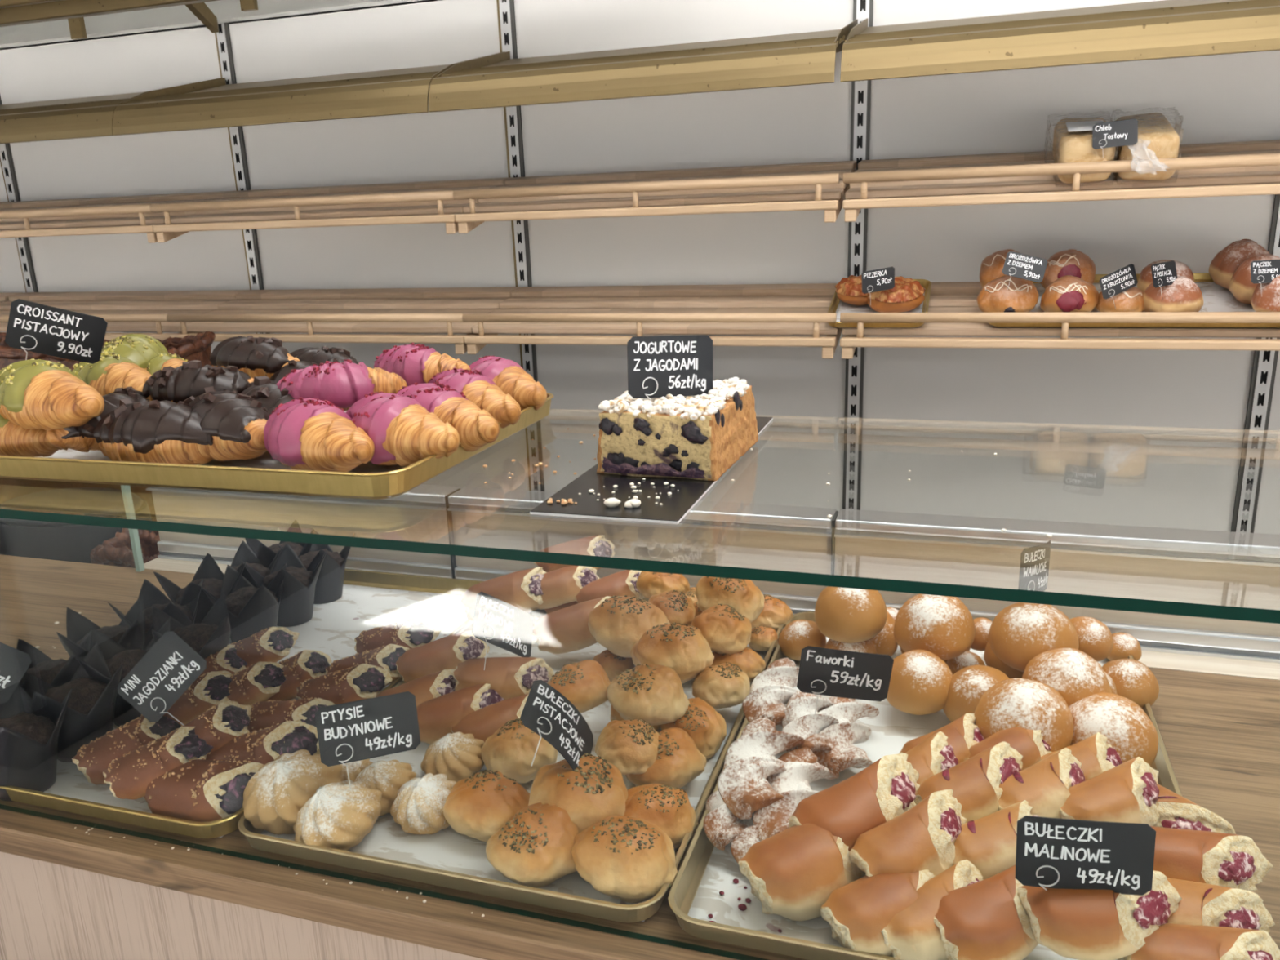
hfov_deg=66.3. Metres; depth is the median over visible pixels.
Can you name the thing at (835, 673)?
price tag
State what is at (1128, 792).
roll
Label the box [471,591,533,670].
price tag
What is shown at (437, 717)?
roll
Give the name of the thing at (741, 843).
faworki
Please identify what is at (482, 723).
roll
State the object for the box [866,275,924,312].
pizza
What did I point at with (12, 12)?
shelf
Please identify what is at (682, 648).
bun
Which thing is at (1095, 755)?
roll
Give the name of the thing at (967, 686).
bun
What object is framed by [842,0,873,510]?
upright
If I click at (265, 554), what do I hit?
muffin
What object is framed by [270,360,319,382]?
croissant
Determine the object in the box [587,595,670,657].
bun
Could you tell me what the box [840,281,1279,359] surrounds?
wooden shelf
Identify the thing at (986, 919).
roll
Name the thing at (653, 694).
bun
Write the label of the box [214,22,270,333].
upright
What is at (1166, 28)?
shelf
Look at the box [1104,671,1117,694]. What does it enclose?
bun
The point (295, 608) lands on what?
muffin
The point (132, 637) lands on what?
muffin
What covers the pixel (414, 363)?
croissant
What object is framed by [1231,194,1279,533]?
upright
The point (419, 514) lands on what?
sliding door
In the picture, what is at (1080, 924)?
roll
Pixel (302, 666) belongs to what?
bun
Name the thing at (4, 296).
wooden shelf
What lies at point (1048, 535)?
crumbs
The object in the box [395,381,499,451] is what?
croissant
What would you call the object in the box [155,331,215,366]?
croissant
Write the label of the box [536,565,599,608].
roll
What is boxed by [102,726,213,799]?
bun
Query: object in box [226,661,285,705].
bun
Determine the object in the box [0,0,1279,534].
wall
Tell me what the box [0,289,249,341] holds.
wooden shelf
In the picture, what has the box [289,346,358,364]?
croissant
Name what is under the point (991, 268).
bun
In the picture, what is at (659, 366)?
price tag
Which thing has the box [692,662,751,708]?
bun
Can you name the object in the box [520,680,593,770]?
price tag
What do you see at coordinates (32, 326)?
price tag
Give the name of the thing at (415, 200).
wooden shelf
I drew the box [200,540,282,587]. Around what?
muffin
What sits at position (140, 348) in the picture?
croissant
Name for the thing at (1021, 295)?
bun
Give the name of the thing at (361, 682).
bun
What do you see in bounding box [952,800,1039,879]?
roll
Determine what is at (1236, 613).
glass shelf
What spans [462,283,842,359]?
wooden shelf
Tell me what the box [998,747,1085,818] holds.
roll
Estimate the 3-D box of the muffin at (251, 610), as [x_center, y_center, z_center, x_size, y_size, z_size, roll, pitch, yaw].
[-0.509,0.168,1.279,0.082,0.095,0.082,-2,15,2]
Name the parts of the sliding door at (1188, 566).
rail, door panel, rail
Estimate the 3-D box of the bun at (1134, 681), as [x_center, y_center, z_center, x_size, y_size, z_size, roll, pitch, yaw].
[0.518,0.217,1.044,0.061,0.051,0.062,13,21,43]
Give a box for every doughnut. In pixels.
[1137,259,1194,292]
[1142,275,1203,311]
[1208,239,1269,288]
[1228,253,1279,304]
[1250,275,1279,311]
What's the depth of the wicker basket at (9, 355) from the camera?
2.19 m
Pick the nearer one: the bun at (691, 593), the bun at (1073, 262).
the bun at (691, 593)
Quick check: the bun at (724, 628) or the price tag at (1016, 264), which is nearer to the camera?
the bun at (724, 628)
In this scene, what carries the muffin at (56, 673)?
on the paper liner at (333, 628)
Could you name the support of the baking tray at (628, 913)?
on the countertop
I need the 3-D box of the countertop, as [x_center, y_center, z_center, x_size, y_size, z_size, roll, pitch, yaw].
[-0.399,0.672,1.319,4.500,0.900,0.685,3,16,18]
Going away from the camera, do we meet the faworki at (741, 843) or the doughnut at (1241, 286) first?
the faworki at (741, 843)
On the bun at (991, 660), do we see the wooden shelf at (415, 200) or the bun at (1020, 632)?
the bun at (1020, 632)
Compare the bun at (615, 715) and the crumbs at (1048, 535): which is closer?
the crumbs at (1048, 535)
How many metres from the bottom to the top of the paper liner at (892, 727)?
0.001 m
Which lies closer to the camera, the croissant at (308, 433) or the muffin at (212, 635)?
the croissant at (308, 433)
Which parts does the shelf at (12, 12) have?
post, post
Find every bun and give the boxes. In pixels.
[71,714,181,784]
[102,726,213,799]
[142,757,263,822]
[163,671,231,725]
[169,701,251,755]
[199,644,247,676]
[204,720,319,764]
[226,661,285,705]
[230,626,299,667]
[247,697,334,732]
[266,649,331,701]
[295,663,392,704]
[325,644,409,685]
[354,618,441,653]
[443,769,529,841]
[480,718,558,783]
[485,802,578,888]
[528,753,627,833]
[547,659,610,713]
[571,815,677,902]
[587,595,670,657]
[593,649,635,682]
[594,719,659,774]
[606,663,689,725]
[609,704,660,730]
[623,783,697,848]
[625,727,706,788]
[630,622,714,680]
[635,570,689,598]
[648,590,695,626]
[659,697,726,759]
[680,675,696,684]
[684,586,697,601]
[690,604,751,654]
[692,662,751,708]
[693,600,702,617]
[695,576,764,622]
[711,646,765,683]
[748,625,777,651]
[751,594,793,631]
[777,619,826,660]
[814,586,887,643]
[825,638,876,653]
[835,275,869,305]
[871,611,897,656]
[886,607,898,620]
[886,649,952,715]
[893,594,975,660]
[899,646,970,662]
[942,665,1008,722]
[946,650,985,675]
[970,617,992,651]
[973,678,1074,751]
[977,275,1038,312]
[979,248,1032,287]
[983,640,1023,678]
[987,602,1079,671]
[1022,647,1111,706]
[1040,248,1095,288]
[1040,275,1098,312]
[1068,692,1158,765]
[1070,616,1113,662]
[1095,286,1144,311]
[1102,658,1159,708]
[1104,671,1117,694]
[1106,632,1141,660]
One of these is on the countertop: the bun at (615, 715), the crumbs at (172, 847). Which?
the crumbs at (172, 847)
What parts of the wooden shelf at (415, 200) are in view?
rail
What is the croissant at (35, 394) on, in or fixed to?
on the croissant at (15, 441)
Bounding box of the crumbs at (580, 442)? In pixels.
[482,428,595,484]
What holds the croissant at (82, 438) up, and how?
on the paper liner at (265, 460)
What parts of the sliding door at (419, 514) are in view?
rail, rail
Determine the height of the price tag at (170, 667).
0.101 m
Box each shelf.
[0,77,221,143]
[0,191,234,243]
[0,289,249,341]
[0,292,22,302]
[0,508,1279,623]
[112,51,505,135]
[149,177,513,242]
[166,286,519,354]
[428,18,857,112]
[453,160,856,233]
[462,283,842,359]
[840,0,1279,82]
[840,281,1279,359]
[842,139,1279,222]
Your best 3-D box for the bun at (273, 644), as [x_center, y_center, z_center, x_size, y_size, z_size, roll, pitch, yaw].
[-0.465,0.210,1.194,0.104,0.046,0.050,-10,17,-26]
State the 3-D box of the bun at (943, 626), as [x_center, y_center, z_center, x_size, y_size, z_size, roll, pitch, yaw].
[0.326,0.160,1.083,0.084,0.071,0.086,-15,20,-39]
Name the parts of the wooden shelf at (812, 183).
rail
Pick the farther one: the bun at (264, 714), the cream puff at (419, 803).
the bun at (264, 714)
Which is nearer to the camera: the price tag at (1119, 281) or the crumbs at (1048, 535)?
the crumbs at (1048, 535)
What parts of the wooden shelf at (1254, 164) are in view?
rail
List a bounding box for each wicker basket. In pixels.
[0,332,81,370]
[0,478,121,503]
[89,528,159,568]
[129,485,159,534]
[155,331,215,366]
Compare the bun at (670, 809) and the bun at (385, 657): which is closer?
the bun at (670, 809)
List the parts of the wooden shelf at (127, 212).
rail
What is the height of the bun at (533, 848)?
0.058 m
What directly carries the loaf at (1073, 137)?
on the wooden shelf at (1254, 164)
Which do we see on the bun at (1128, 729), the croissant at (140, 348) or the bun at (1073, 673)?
the bun at (1073, 673)
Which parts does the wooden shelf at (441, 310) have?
rail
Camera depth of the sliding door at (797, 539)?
1.35 m
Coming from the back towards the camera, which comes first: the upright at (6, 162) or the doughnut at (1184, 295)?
the upright at (6, 162)
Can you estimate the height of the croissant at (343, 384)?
0.053 m
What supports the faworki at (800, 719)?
on the faworki at (841, 736)
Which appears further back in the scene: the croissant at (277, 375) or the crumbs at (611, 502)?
the croissant at (277, 375)
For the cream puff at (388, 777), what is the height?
0.047 m
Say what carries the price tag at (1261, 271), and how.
attached to the doughnut at (1269, 301)
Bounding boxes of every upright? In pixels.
[0,95,38,292]
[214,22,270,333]
[496,0,544,491]
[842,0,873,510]
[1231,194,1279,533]
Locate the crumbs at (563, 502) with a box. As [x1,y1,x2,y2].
[546,497,577,505]
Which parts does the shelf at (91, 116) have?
shelf plate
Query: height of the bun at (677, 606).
0.048 m
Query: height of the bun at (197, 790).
0.050 m
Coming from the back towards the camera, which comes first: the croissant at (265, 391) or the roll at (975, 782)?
the croissant at (265, 391)
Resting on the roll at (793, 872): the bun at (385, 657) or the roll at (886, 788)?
the roll at (886, 788)
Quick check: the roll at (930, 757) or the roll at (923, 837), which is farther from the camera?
the roll at (930, 757)
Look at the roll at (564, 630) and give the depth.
1.17 m
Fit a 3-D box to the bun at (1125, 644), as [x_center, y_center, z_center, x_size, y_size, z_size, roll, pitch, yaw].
[0.564,0.196,1.146,0.042,0.034,0.042,0,15,6]
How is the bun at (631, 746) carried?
on the bun at (678, 762)
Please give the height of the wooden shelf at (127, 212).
0.136 m
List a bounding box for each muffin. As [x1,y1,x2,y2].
[0,684,72,801]
[16,630,91,687]
[18,642,122,762]
[20,679,27,691]
[56,595,145,657]
[76,617,171,726]
[107,578,204,649]
[151,593,231,658]
[153,553,245,623]
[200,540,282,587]
[200,563,286,643]
[240,543,326,626]
[244,519,315,568]
[277,528,355,604]
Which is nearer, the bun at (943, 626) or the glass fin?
the bun at (943, 626)
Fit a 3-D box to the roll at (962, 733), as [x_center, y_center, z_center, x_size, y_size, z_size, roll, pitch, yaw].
[0.299,0.256,0.923,0.117,0.051,0.054,-9,17,-23]
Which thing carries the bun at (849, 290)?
on the paper liner at (842, 307)
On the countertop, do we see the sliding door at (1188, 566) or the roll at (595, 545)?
the sliding door at (1188, 566)
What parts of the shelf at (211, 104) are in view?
shelf plate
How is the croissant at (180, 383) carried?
on the croissant at (265, 391)
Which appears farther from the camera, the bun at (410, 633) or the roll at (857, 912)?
the bun at (410, 633)
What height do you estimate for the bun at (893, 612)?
0.030 m
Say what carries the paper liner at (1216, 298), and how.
on the baking tray at (1202, 277)
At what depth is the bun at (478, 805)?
0.85 m
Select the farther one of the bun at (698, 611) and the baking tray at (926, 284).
the baking tray at (926, 284)
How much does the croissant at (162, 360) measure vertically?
0.051 m
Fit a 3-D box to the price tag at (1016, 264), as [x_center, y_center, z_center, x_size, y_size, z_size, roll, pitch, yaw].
[0.779,-0.425,1.984,0.089,0.075,0.032,-1,15,4]
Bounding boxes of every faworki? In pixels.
[703,789,747,850]
[717,717,804,819]
[730,812,759,863]
[742,657,799,725]
[752,746,835,841]
[782,690,839,751]
[812,696,879,778]
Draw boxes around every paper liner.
[35,410,407,497]
[43,584,467,837]
[259,608,766,921]
[687,636,1117,959]
[831,287,925,326]
[1029,281,1255,312]
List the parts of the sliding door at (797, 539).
rail, door panel, rail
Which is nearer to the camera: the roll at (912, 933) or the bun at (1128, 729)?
the roll at (912, 933)
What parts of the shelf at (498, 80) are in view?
shelf plate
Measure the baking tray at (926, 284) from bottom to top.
0.085 m
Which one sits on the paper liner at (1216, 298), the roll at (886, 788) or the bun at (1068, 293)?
the bun at (1068, 293)
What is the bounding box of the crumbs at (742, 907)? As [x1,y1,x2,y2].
[707,878,782,932]
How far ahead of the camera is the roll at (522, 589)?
1.25 m
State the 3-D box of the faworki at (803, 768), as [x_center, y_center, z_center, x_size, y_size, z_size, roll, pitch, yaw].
[0.137,0.276,0.854,0.066,0.044,0.139,2,16,14]
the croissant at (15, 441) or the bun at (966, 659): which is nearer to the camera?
the croissant at (15, 441)
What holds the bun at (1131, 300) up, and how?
on the paper liner at (1216, 298)
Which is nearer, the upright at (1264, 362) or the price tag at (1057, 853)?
the price tag at (1057, 853)
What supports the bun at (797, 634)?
on the paper liner at (892, 727)
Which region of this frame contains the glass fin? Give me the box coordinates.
[120,484,144,572]
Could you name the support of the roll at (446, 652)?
on the paper liner at (446, 849)
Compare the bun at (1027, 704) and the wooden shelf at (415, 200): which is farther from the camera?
the wooden shelf at (415, 200)
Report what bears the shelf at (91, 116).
attached to the upright at (6, 162)
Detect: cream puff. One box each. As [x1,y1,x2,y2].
[242,749,342,835]
[293,779,382,851]
[340,758,373,782]
[353,760,416,816]
[390,773,456,835]
[420,731,484,782]
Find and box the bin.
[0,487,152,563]
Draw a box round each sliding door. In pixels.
[146,484,461,578]
[447,486,838,614]
[834,508,1279,662]
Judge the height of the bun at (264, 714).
0.039 m
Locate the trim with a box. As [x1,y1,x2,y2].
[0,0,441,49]
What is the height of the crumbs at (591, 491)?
0.003 m
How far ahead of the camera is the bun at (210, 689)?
1.03 m
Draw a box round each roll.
[376,669,456,706]
[395,631,489,682]
[416,683,504,744]
[451,693,528,742]
[452,657,554,699]
[460,567,546,621]
[533,534,615,572]
[533,595,611,653]
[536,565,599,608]
[544,577,600,613]
[575,569,644,603]
[737,823,866,921]
[788,753,919,851]
[820,869,935,956]
[848,789,966,876]
[880,859,982,959]
[898,713,984,764]
[905,731,958,785]
[914,742,1022,822]
[933,864,1039,959]
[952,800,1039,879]
[968,727,1052,770]
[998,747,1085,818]
[1017,871,1182,959]
[1040,732,1122,780]
[1059,756,1159,826]
[1102,768,1235,834]
[1117,923,1279,959]
[1150,826,1273,891]
[1167,877,1275,933]
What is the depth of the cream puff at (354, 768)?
0.94 m
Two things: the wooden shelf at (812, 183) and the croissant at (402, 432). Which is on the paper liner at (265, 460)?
the croissant at (402, 432)
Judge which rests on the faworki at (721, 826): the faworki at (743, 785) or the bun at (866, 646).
the faworki at (743, 785)
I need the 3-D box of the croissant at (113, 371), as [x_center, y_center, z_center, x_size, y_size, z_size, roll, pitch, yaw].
[-0.592,-0.111,1.095,0.150,0.062,0.077,12,21,41]
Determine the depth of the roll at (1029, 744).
0.89 m
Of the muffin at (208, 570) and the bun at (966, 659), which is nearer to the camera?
the bun at (966, 659)
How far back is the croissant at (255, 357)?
1.05 m
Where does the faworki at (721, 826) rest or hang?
on the paper liner at (892, 727)
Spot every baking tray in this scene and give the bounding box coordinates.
[0,392,553,499]
[0,568,483,838]
[237,597,783,923]
[667,611,1182,959]
[827,279,931,328]
[988,272,1279,328]
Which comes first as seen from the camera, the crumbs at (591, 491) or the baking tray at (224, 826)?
the crumbs at (591, 491)
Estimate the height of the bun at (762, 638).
0.030 m
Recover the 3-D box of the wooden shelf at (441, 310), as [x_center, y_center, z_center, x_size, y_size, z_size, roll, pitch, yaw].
[-0.802,-0.440,2.678,0.894,0.136,0.352,3,16,18]
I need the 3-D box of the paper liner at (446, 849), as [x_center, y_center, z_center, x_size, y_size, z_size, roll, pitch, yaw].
[-0.084,0.258,1.079,0.369,0.001,0.574,3,16,18]
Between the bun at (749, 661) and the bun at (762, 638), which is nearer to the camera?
the bun at (749, 661)
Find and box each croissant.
[0,358,104,430]
[0,413,62,457]
[45,386,150,452]
[72,352,151,395]
[93,398,213,464]
[101,333,168,370]
[142,360,253,403]
[146,352,187,375]
[183,386,269,461]
[209,335,299,378]
[240,375,294,414]
[263,396,374,471]
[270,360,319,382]
[276,359,407,410]
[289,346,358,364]
[346,391,459,466]
[373,342,470,386]
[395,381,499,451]
[427,367,520,428]
[469,355,546,410]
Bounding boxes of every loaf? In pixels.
[1044,111,1118,186]
[1111,106,1183,184]
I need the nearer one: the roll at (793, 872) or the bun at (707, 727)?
the roll at (793, 872)
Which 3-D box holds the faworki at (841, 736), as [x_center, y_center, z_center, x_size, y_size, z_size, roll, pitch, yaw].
[0.200,0.249,0.973,0.072,0.043,0.140,2,16,16]
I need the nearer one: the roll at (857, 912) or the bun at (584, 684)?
the roll at (857, 912)
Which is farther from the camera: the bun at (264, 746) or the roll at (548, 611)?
the roll at (548, 611)
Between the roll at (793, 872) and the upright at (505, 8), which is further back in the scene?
the upright at (505, 8)
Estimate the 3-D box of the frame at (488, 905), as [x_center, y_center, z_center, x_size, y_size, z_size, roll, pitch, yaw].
[-0.422,0.182,0.842,3.900,0.299,0.006,3,16,18]
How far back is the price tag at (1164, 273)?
1.92 m
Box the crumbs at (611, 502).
[604,497,640,507]
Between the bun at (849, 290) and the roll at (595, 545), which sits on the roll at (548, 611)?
the roll at (595, 545)
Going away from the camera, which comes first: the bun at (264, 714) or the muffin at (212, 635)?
the bun at (264, 714)
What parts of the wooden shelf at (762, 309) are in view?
rail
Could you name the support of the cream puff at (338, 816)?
on the paper liner at (446, 849)
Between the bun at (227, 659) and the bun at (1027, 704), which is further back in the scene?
the bun at (227, 659)
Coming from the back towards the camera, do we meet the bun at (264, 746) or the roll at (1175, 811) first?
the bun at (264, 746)
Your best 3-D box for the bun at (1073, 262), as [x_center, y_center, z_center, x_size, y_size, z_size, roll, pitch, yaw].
[0.922,-0.449,2.114,0.111,0.096,0.109,-3,15,-3]
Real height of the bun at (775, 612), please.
0.044 m
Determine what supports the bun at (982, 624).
on the bun at (991, 660)
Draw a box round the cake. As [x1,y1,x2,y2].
[596,377,758,480]
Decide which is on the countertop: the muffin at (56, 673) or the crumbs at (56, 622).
the crumbs at (56, 622)
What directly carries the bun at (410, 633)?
on the paper liner at (333, 628)
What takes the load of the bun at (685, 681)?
on the paper liner at (446, 849)
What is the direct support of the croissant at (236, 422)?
on the paper liner at (265, 460)
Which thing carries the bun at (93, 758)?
on the paper liner at (333, 628)
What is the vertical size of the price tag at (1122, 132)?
0.069 m
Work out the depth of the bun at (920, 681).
1.00 m
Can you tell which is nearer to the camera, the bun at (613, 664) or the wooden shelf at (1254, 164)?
the bun at (613, 664)
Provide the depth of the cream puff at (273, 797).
0.88 m
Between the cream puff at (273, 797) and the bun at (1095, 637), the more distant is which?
the bun at (1095, 637)
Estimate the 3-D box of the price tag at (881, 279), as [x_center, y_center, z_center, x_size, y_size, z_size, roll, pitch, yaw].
[0.510,-0.416,2.103,0.080,0.081,0.012,-5,16,-11]
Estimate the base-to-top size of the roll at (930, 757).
0.055 m
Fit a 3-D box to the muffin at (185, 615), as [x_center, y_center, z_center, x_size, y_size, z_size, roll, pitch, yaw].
[-0.600,0.183,1.234,0.082,0.095,0.082,-1,15,5]
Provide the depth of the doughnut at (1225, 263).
2.02 m
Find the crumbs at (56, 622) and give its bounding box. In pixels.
[35,612,92,652]
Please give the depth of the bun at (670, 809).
0.83 m
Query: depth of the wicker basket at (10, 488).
2.31 m
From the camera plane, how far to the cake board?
0.79 m
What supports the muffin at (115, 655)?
on the paper liner at (333, 628)
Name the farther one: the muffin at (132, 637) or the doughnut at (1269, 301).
the doughnut at (1269, 301)
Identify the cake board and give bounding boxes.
[529,416,773,524]
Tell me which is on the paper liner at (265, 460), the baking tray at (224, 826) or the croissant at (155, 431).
the croissant at (155, 431)
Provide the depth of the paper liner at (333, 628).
1.34 m
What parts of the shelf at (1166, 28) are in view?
shelf plate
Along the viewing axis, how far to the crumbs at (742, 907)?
0.77 m
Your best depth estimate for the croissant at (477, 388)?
0.99 m
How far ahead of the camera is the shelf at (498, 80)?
2.06 m
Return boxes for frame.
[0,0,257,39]
[0,804,768,959]
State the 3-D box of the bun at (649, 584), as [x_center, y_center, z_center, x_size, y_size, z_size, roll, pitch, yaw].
[0.027,0.128,1.239,0.071,0.047,0.054,10,19,36]
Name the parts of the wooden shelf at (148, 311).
rail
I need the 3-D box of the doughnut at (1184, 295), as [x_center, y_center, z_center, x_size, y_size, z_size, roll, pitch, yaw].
[1.066,-0.363,1.960,0.109,0.087,0.108,-15,20,-39]
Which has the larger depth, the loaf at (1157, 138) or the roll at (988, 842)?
the loaf at (1157, 138)
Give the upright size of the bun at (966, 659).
0.036 m
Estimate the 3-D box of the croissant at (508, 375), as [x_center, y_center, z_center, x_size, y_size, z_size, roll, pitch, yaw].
[-0.164,-0.110,1.115,0.079,0.061,0.153,-8,17,-22]
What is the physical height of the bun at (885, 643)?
0.065 m
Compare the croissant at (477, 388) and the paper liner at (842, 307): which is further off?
the paper liner at (842, 307)
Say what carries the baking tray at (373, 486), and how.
on the glass shelf at (1236, 613)
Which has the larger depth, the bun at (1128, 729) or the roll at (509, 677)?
the roll at (509, 677)
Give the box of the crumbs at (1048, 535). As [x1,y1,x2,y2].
[730,448,1060,537]
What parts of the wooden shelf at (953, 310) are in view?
rail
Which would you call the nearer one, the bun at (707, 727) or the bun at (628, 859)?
the bun at (628, 859)
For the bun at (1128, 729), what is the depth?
0.91 m
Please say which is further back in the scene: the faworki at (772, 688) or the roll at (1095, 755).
the faworki at (772, 688)
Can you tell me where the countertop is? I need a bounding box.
[0,554,1279,959]
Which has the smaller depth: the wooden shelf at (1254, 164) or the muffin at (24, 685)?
the muffin at (24, 685)
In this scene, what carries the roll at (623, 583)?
on the paper liner at (446, 849)
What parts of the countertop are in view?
panel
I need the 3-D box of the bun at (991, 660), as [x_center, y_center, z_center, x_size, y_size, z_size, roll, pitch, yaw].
[0.433,0.197,1.110,0.081,0.069,0.082,-16,20,-41]
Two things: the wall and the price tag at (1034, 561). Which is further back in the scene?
the wall
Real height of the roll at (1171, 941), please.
0.045 m
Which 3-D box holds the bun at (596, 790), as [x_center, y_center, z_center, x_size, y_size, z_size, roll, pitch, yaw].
[-0.055,0.273,0.849,0.087,0.064,0.088,0,15,7]
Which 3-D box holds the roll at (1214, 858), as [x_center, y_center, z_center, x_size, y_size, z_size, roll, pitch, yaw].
[0.422,0.291,0.743,0.120,0.045,0.058,2,16,15]
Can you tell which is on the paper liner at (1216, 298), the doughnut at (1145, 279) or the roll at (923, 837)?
the doughnut at (1145, 279)
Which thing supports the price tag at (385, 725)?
on the cream puff at (338, 816)
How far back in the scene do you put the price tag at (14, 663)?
0.98 m
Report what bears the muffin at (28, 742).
on the paper liner at (333, 628)
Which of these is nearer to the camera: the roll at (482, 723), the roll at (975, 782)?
the roll at (975, 782)
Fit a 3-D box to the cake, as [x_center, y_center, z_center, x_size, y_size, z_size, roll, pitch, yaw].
[0.037,-0.053,0.905,0.112,0.065,0.158,4,16,20]
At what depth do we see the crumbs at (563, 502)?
0.78 m
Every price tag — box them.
[0,642,31,703]
[4,298,107,364]
[117,631,206,725]
[315,691,420,789]
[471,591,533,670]
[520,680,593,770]
[626,334,712,401]
[796,645,893,714]
[861,266,894,305]
[1001,251,1047,289]
[1015,815,1155,895]
[1017,540,1050,591]
[1092,119,1137,158]
[1099,263,1137,308]
[1151,260,1177,299]
[1250,259,1279,297]
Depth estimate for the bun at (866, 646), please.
1.12 m
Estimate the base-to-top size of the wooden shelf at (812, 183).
0.136 m
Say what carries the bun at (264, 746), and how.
on the paper liner at (333, 628)
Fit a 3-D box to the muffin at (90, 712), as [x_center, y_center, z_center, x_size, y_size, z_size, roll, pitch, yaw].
[-0.591,0.239,1.027,0.084,0.096,0.084,13,21,43]
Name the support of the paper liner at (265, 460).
on the baking tray at (373, 486)
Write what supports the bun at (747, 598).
on the bun at (698, 611)
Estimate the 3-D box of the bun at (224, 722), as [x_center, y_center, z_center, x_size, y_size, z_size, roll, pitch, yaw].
[-0.424,0.253,0.965,0.104,0.047,0.050,-16,21,-42]
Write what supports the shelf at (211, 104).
attached to the upright at (223, 39)
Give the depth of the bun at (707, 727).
0.97 m
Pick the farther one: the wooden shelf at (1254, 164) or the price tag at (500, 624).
the wooden shelf at (1254, 164)
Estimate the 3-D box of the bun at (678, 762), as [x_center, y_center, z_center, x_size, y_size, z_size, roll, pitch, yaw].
[0.025,0.266,0.926,0.072,0.053,0.072,2,16,14]
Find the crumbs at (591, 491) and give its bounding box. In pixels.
[578,478,679,505]
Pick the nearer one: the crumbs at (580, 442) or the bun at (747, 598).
the crumbs at (580, 442)
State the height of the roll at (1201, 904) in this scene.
0.044 m
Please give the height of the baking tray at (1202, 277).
0.088 m
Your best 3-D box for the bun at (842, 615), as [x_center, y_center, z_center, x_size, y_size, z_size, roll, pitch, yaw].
[0.243,0.149,1.130,0.082,0.069,0.083,0,15,6]
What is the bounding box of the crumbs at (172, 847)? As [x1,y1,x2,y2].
[74,826,484,916]
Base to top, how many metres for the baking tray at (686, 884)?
0.022 m

